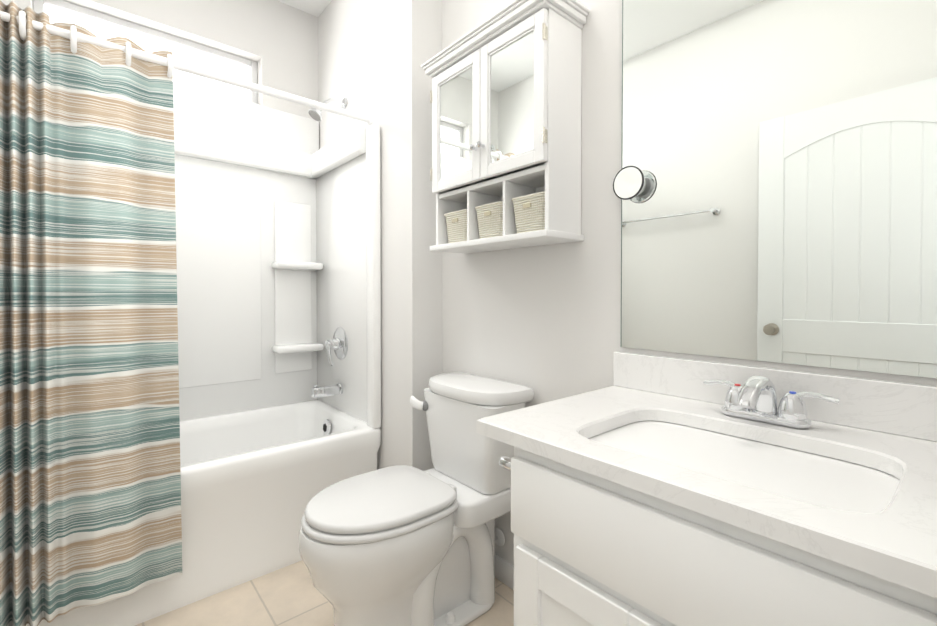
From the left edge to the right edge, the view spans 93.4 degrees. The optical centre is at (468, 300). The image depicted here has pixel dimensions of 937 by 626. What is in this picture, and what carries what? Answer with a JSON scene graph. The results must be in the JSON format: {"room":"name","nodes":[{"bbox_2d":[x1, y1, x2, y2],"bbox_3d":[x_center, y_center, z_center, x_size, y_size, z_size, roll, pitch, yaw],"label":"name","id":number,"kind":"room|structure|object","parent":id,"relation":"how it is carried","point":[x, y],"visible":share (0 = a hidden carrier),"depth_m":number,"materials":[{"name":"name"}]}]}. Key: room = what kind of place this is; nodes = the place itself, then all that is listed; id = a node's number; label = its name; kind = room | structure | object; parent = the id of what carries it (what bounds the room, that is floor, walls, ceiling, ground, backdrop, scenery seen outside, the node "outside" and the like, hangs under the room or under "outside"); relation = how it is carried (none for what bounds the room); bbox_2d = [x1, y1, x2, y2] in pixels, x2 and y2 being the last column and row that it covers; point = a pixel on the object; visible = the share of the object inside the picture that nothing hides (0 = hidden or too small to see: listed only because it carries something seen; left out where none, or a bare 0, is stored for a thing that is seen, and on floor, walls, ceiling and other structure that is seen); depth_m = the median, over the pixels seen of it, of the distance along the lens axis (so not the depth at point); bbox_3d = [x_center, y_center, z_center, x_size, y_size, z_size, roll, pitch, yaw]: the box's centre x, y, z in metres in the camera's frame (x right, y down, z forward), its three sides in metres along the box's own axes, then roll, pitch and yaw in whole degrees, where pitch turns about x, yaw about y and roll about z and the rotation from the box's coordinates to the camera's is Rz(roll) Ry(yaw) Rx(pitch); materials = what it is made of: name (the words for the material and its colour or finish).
{"room":"bathroom","nodes":[
{"label":"bathroom","id":0,"kind":"room"},
{"bbox_2d":[1,0,317,118],"bbox_3d":[-1.516,-0.303,2.191,1.524,2.740,0.140,-1,1,-40],"label":"wall","id":1,"kind":"structure","parent":0,"point":[276,41],"depth_m":2.39,"materials":[{"name":"white paint"}]},
{"bbox_2d":[33,0,257,103],"bbox_3d":[-1.537,-1.200,2.199,0.900,0.265,0.050,-1,1,-40],"label":"window","id":2,"kind":"structure","parent":1,"relation":"in","point":[100,25],"depth_m":2.23,"materials":[{"name":"white glass"}]},
{"bbox_2d":[277,0,331,16],"bbox_3d":[-0.508,-1.707,1.112,2.084,0.100,3.277,-1,1,-40],"label":"ceiling","id":3,"kind":"structure","parent":0,"point":[316,8],"depth_m":2.50,"materials":[{"name":"white paint"}]},
{"bbox_2d":[135,560,513,625],"bbox_3d":[-0.508,1.133,1.154,2.084,0.100,3.277,-1,1,-40],"label":"floor","id":4,"kind":"structure","parent":0,"point":[291,595],"depth_m":1.55,"materials":[{"name":"tile"}]},
{"bbox_2d":[25,82,380,625],"bbox_3d":[-1.220,-0.001,1.852,1.516,2.147,0.754,-1,1,-40],"label":"tub surround","id":5,"kind":"object","parent":4,"relation":"on","point":[278,234],"visible":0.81,"depth_m":2.23,"materials":[{"name":"white plastic"}]},
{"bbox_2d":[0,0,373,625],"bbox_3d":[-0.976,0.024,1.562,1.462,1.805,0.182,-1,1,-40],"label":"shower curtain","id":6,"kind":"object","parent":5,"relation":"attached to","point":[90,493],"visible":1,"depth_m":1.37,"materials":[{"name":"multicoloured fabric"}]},
{"bbox_2d":[299,372,533,625],"bbox_3d":[-0.192,0.689,1.488,0.745,0.779,0.461,-1,1,-40],"label":"toilet","id":7,"kind":"object","parent":4,"relation":"on","point":[401,545],"visible":0.98,"depth_m":1.42,"materials":[{"name":"white ceramic"}]},
{"bbox_2d":[476,352,936,625],"bbox_3d":[0.485,0.622,0.846,0.560,0.930,0.784,-1,1,-40],"label":"bathroom vanity","id":8,"kind":"object","parent":4,"relation":"on","point":[649,490],"visible":1,"depth_m":0.74,"materials":[{"name":"white paint"}]},
{"bbox_2d":[703,375,838,428],"bbox_3d":[0.601,0.206,0.919,0.142,0.100,0.250,-1,1,-40],"label":"faucet","id":9,"kind":"object","parent":8,"relation":"on","point":[754,404],"depth_m":0.92,"materials":[{"name":"silver metal"}]},
{"bbox_2d":[318,0,441,470],"bbox_3d":[-0.504,-0.306,2.394,0.280,2.740,1.145,-1,1,-40],"label":"wall","id":10,"kind":"structure","parent":0,"point":[374,56],"depth_m":1.95,"materials":[{"name":"white paint"}]},
{"bbox_2d":[442,0,936,565],"bbox_3d":[0.585,-0.288,1.242,0.120,2.740,2.022,-1,1,-40],"label":"wall","id":11,"kind":"structure","parent":0,"point":[544,322],"depth_m":1.46,"materials":[{"name":"white paint"}]},
{"bbox_2d":[495,554,513,589],"bbox_3d":[0.018,1.032,1.699,0.174,0.085,1.102,-1,1,-40],"label":"baseboard","id":12,"kind":"structure","parent":11,"relation":"attached to","point":[504,571],"depth_m":1.67,"materials":[{"name":"white paint"}]},
{"bbox_2d":[421,0,589,253],"bbox_3d":[0.097,-0.553,1.550,0.213,0.720,0.622,-1,1,-40],"label":"upper cabinet","id":13,"kind":"object","parent":11,"relation":"attached to","point":[505,101],"visible":1,"depth_m":1.42,"materials":[{"name":"white paint"}]},
{"bbox_2d":[613,0,936,377],"bbox_3d":[0.682,-0.497,0.996,0.044,1.275,0.767,-1,1,-40],"label":"vanity mirror","id":14,"kind":"object","parent":11,"relation":"attached to","point":[775,185],"visible":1,"depth_m":0.99,"materials":[{"name":"clear glass"}]}
]}

